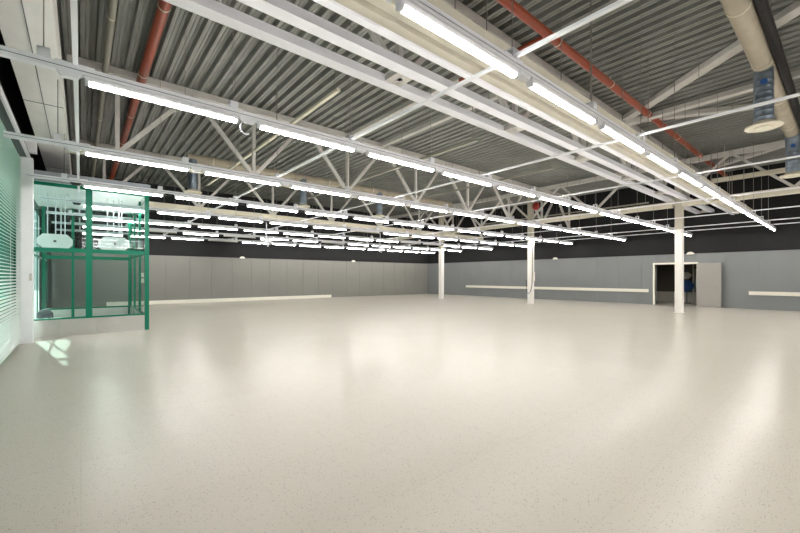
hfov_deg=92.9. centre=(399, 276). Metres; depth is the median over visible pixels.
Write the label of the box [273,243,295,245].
ceiling light
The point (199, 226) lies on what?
ceiling light
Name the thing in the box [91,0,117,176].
drain pipe
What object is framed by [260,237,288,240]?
ceiling light
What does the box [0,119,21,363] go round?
window blind
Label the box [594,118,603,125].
tap
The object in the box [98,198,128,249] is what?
pendant lamp
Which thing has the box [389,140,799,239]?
girder
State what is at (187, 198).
diffuser
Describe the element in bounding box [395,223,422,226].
diffuser
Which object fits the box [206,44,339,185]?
track
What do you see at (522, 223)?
ceiling light
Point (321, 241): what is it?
ceiling light
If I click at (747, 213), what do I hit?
ceiling light
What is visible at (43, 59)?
rail
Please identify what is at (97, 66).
roof truss
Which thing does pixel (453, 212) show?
ceiling light
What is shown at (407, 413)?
floor
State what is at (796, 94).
conduit
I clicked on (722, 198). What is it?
ceiling light
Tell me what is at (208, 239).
ceiling light
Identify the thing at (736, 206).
ceiling light
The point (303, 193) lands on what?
drop
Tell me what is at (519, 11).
pipe
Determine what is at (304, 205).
diffuser
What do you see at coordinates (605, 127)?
ceiling light
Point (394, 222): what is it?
ceiling light
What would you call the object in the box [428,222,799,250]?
conduit
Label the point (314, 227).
diffuser
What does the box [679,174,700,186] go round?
diffuser
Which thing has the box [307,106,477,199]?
track
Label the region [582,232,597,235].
ceiling light
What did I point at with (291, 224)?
diffuser
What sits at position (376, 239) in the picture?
ceiling light
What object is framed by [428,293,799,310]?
baseboard
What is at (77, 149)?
tap
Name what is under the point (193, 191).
diffuser
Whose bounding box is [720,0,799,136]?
ventilation duct
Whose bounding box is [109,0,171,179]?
pipe
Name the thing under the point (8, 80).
wall
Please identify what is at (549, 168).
track
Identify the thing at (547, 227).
ceiling light
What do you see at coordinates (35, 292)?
ground
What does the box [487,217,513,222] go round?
ceiling light
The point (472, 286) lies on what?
wall rail
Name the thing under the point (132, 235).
ceiling light
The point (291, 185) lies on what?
ceiling light
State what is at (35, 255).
window
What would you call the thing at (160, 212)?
ceiling light
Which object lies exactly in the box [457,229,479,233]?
ceiling light
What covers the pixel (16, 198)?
trim
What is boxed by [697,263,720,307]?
door leaf
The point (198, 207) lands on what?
roof truss
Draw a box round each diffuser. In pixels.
[84,218,132,221]
[149,223,189,226]
[176,197,236,204]
[183,189,201,193]
[199,227,236,229]
[219,218,261,222]
[270,223,306,226]
[298,203,309,207]
[314,227,344,229]
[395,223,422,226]
[412,206,446,211]
[541,198,568,205]
[648,155,676,171]
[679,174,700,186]
[703,187,718,196]
[744,119,783,132]
[779,171,799,178]
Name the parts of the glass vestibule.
post, plinth panel, rail, rail, rail, post, plinth panel, rail, rail, roof panel, post, rail, rail, rail, plinth panel, post, post, post, post, post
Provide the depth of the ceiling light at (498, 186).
9.18 m
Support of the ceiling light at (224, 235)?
attached to the rail at (57, 222)
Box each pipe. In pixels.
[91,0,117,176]
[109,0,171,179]
[459,36,543,81]
[496,0,726,176]
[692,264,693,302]
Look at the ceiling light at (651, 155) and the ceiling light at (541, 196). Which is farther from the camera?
the ceiling light at (541, 196)
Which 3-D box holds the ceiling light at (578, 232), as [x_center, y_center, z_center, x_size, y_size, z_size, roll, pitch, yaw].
[7.913,-2.090,17.468,1.580,0.081,0.080,0,0,-40]
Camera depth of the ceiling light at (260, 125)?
5.64 m
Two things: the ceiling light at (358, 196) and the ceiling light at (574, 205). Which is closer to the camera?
the ceiling light at (358, 196)
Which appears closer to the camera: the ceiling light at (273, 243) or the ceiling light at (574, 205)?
the ceiling light at (574, 205)
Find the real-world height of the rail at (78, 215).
3.020 m
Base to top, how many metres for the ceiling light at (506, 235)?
0.081 m
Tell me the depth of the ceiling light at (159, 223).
15.02 m
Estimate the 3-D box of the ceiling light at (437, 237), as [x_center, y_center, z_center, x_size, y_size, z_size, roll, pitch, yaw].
[2.616,-2.090,20.934,1.580,0.081,0.080,0,0,-40]
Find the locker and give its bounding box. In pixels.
[696,269,696,303]
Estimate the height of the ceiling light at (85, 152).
0.081 m
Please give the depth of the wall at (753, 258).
21.56 m
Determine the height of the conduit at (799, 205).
0.030 m
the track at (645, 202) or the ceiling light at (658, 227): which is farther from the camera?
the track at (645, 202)
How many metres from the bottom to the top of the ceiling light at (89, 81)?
0.081 m
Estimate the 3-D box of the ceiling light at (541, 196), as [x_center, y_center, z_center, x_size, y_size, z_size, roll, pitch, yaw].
[4.253,-2.090,10.442,1.580,0.081,0.080,0,0,-40]
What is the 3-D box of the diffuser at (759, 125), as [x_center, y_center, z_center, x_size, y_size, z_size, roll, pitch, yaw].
[7.929,-3.310,8.285,0.640,0.140,0.640,0,0,-40]
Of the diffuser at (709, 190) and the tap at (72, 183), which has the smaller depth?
the tap at (72, 183)
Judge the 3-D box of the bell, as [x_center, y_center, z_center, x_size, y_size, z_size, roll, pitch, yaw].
[7.449,-3.900,20.923,0.190,0.420,0.460,0,0,-40]
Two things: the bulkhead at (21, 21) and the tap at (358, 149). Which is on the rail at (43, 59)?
the tap at (358, 149)
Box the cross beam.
[712,145,784,182]
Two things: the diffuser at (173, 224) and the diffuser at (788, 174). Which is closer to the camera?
the diffuser at (788, 174)
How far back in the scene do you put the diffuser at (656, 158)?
6.91 m
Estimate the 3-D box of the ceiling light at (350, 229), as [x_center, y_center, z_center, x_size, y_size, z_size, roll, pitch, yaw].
[-1.590,-2.090,17.405,1.580,0.081,0.080,0,0,-40]
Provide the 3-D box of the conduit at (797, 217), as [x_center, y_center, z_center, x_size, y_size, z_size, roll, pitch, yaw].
[10.650,-2.230,19.511,0.320,0.030,31.800,0,0,-40]
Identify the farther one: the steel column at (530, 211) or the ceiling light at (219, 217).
the steel column at (530, 211)
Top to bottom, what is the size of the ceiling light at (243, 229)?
0.081 m
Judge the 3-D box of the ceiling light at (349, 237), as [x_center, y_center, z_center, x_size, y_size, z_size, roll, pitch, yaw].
[-2.135,-2.090,20.903,1.580,0.081,0.080,0,0,-40]
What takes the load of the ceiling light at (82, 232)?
attached to the rail at (76, 231)
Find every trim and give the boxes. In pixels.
[16,198,16,295]
[653,262,697,306]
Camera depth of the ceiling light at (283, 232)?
18.50 m
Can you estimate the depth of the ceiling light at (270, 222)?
14.98 m
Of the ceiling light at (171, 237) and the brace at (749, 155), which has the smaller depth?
the brace at (749, 155)
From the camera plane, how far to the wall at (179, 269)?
23.61 m
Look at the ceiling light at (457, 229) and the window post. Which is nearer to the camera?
the window post
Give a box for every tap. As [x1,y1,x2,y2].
[66,146,81,152]
[70,182,80,185]
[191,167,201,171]
[240,117,255,124]
[356,147,366,152]
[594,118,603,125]
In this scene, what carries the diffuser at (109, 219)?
attached to the ceiling light at (83, 217)
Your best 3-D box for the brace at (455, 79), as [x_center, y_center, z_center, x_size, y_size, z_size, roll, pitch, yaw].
[0.360,-5.020,11.006,0.220,0.130,6.500,0,0,-40]
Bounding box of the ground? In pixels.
[34,291,38,314]
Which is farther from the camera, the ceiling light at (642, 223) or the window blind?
the ceiling light at (642, 223)
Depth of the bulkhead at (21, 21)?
6.01 m
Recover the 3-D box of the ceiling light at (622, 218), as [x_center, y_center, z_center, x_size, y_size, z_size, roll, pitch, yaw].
[8.459,-2.090,13.971,1.580,0.081,0.080,0,0,-40]
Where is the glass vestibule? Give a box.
[34,170,150,337]
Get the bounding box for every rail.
[0,0,692,234]
[3,49,626,238]
[26,98,573,242]
[38,161,526,245]
[46,144,493,248]
[51,200,462,250]
[56,175,435,252]
[383,0,775,228]
[466,285,648,291]
[749,291,799,295]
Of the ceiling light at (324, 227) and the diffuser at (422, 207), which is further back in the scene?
the ceiling light at (324, 227)
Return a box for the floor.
[0,294,799,532]
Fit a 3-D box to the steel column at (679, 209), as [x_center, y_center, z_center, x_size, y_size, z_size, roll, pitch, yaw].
[11.764,-1.600,16.006,0.320,6.200,0.320,0,0,-40]
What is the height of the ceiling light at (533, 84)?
0.081 m
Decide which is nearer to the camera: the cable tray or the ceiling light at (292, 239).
the cable tray
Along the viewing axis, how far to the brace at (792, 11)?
8.95 m
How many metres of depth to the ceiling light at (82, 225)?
16.13 m
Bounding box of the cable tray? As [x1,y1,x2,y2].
[163,0,713,213]
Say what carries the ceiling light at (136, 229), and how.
attached to the rail at (57, 222)
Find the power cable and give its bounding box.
[526,240,532,293]
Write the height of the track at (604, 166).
1.330 m
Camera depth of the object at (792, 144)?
12.15 m
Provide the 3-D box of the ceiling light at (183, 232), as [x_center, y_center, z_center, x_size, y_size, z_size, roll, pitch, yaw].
[-9.691,-2.090,18.518,1.580,0.081,0.080,0,0,-40]
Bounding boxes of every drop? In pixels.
[183,159,201,193]
[298,179,309,207]
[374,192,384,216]
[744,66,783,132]
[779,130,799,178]
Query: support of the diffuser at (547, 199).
attached to the ceiling light at (541, 196)
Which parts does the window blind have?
ladder cord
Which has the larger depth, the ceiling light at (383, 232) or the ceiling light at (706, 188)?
the ceiling light at (383, 232)
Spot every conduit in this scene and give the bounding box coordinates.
[55,0,94,229]
[164,0,631,234]
[231,93,799,238]
[286,155,799,242]
[335,187,799,245]
[402,205,799,245]
[412,217,799,249]
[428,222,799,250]
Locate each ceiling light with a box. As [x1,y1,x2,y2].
[82,203,143,211]
[82,216,136,222]
[82,225,127,229]
[82,232,122,235]
[83,149,189,171]
[83,184,163,196]
[85,76,239,123]
[132,235,165,237]
[136,229,176,232]
[149,221,190,226]
[157,210,210,217]
[171,237,203,240]
[174,195,237,205]
[183,232,218,235]
[198,225,237,229]
[203,169,280,185]
[208,239,237,241]
[218,216,262,222]
[224,235,255,237]
[242,241,266,243]
[243,229,277,232]
[246,204,297,212]
[257,121,355,152]
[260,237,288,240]
[269,221,307,226]
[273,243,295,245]
[283,232,313,235]
[290,184,349,196]
[292,239,317,241]
[305,211,347,217]
[313,225,345,230]
[318,235,344,238]
[321,241,344,243]
[347,243,368,245]
[349,237,372,240]
[350,229,379,233]
[353,217,388,222]
[357,195,404,205]
[366,150,434,171]
[376,239,397,242]
[383,232,408,235]
[393,221,423,226]
[395,0,519,78]
[409,204,447,212]
[412,235,434,238]
[427,226,453,230]
[437,237,457,240]
[441,170,491,186]
[452,211,483,217]
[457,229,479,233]
[482,232,502,235]
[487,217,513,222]
[496,184,535,196]
[505,235,523,238]
[516,222,539,226]
[526,77,596,124]
[538,195,569,205]
[541,226,561,230]
[563,229,580,233]
[572,204,596,212]
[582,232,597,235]
[598,211,619,218]
[599,122,644,152]
[621,217,638,222]
[639,222,654,226]
[645,151,677,172]
[655,226,668,230]
[677,170,701,186]
[701,185,719,197]
[719,196,733,205]
[733,204,745,212]
[744,211,754,218]
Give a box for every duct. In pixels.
[186,153,451,206]
[313,0,752,214]
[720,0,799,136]
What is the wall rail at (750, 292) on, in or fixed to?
attached to the wall at (753, 258)
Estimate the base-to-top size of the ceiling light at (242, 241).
0.081 m
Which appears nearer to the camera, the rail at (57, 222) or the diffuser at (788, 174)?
the diffuser at (788, 174)
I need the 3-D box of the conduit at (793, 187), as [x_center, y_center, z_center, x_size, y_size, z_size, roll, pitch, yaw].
[5.288,-2.230,15.011,0.320,0.030,31.800,0,0,-40]
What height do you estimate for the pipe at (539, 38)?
0.120 m
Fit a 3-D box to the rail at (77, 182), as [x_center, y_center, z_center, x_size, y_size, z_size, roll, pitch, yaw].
[1.472,-3.590,16.019,24.650,3.020,0.100,0,0,-40]
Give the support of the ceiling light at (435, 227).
attached to the rail at (77, 182)
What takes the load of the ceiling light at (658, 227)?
attached to the rail at (43, 59)
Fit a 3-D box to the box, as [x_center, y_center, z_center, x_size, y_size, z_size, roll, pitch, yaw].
[-5.741,-2.965,5.365,0.298,0.570,9.600,0,0,-40]
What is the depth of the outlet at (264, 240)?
14.43 m
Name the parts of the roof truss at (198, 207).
web post, web post, web post, web post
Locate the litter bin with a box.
[36,309,53,318]
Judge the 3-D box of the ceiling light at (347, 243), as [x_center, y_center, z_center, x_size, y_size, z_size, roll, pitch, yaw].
[-2.681,-2.090,24.400,1.580,0.081,0.080,0,0,-40]
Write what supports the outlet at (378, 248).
hanging from the rail at (67, 198)
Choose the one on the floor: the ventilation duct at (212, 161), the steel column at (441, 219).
the steel column at (441, 219)
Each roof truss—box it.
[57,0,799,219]
[67,54,570,230]
[72,138,483,239]
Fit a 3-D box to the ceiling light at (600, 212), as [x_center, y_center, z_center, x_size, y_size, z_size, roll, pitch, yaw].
[7.057,-2.090,12.794,1.580,0.081,0.080,0,0,-40]
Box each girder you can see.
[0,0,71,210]
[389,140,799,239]
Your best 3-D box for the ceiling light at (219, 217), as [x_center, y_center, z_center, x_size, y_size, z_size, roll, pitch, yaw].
[-5.795,-2.090,13.876,1.580,0.081,0.080,0,0,-40]
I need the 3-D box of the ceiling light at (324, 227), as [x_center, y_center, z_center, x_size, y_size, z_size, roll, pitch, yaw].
[-2.992,-2.090,16.229,1.580,0.081,0.080,0,0,-40]
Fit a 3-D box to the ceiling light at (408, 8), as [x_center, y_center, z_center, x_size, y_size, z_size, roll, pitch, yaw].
[0.593,-2.090,3.416,1.580,0.081,0.080,0,0,-40]
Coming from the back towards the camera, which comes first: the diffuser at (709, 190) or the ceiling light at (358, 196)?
the ceiling light at (358, 196)
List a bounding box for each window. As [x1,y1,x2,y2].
[0,175,15,326]
[34,205,46,312]
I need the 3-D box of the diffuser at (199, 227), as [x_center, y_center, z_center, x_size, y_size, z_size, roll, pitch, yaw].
[-7.743,-2.067,16.197,1.510,0.034,0.060,0,0,-40]
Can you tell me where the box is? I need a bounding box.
[0,83,36,157]
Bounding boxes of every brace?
[349,75,460,135]
[382,93,496,146]
[623,0,799,119]
[626,69,799,125]
[635,97,799,121]
[699,146,784,171]
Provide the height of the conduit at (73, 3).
0.030 m
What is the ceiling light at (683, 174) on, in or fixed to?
attached to the rail at (525, 73)
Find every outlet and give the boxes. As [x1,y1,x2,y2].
[259,222,272,246]
[376,234,384,251]
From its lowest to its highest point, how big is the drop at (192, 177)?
1.285 m
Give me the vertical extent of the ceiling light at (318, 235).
0.081 m
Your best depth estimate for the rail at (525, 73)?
4.85 m
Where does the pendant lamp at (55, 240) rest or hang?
hanging from the glass vestibule
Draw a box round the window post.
[17,156,33,343]
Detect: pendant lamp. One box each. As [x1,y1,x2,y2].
[37,192,72,247]
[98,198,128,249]
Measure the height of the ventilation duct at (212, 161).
0.658 m
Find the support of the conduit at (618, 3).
on the rail at (525, 73)
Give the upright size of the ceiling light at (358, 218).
0.081 m
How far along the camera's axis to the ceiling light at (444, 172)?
8.00 m
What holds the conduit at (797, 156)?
on the rail at (57, 138)
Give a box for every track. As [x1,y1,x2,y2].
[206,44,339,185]
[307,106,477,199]
[374,141,553,209]
[435,166,607,216]
[484,184,648,224]
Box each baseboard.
[106,295,330,305]
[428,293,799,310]
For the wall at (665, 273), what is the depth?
22.91 m
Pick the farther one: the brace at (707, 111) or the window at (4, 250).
the brace at (707, 111)
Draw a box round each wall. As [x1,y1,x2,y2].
[0,30,50,310]
[51,171,427,307]
[428,162,799,309]
[657,264,696,302]
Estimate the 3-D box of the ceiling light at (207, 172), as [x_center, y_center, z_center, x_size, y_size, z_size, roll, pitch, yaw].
[-3.302,-2.090,8.058,1.580,0.081,0.080,0,0,-40]
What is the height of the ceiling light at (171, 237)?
0.081 m
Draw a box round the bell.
[532,202,539,209]
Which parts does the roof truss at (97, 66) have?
web post, web post, web post, web post, web post, web post, web post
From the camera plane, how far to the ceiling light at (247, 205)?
11.48 m
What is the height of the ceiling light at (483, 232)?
0.081 m
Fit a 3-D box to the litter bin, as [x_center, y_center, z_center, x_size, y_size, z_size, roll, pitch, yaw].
[-9.502,1.180,10.172,0.340,0.640,0.340,0,0,-40]
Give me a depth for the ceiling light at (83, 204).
11.48 m
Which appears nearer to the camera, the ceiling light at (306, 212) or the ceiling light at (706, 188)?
the ceiling light at (706, 188)
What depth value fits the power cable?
21.03 m
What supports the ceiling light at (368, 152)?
attached to the rail at (43, 59)
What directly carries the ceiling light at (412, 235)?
attached to the rail at (67, 198)
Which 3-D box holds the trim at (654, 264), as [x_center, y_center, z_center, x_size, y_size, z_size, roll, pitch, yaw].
[14.522,0.370,20.070,0.150,2.260,1.980,0,0,-40]
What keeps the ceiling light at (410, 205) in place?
attached to the rail at (57, 138)
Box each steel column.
[439,212,443,298]
[527,196,533,303]
[674,186,684,312]
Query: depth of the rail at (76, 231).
22.09 m
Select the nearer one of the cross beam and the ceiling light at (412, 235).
the cross beam
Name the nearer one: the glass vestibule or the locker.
the glass vestibule
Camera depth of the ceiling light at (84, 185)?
9.13 m
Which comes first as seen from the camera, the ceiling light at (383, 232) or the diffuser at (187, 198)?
the diffuser at (187, 198)
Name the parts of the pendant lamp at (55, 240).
hanging rod, casing, hanging rod, hanging rod, hanging rod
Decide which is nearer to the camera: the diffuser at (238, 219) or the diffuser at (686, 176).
the diffuser at (686, 176)
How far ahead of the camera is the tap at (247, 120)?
5.12 m
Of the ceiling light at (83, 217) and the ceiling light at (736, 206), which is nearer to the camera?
the ceiling light at (736, 206)
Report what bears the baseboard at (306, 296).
attached to the wall at (179, 269)
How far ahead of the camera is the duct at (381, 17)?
5.69 m
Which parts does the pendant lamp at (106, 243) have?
hanging rod, hanging rod, casing, hanging rod, hanging rod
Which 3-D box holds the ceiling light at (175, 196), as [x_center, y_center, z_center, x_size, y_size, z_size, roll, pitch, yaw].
[-5.250,-2.090,10.379,1.580,0.081,0.080,0,0,-40]

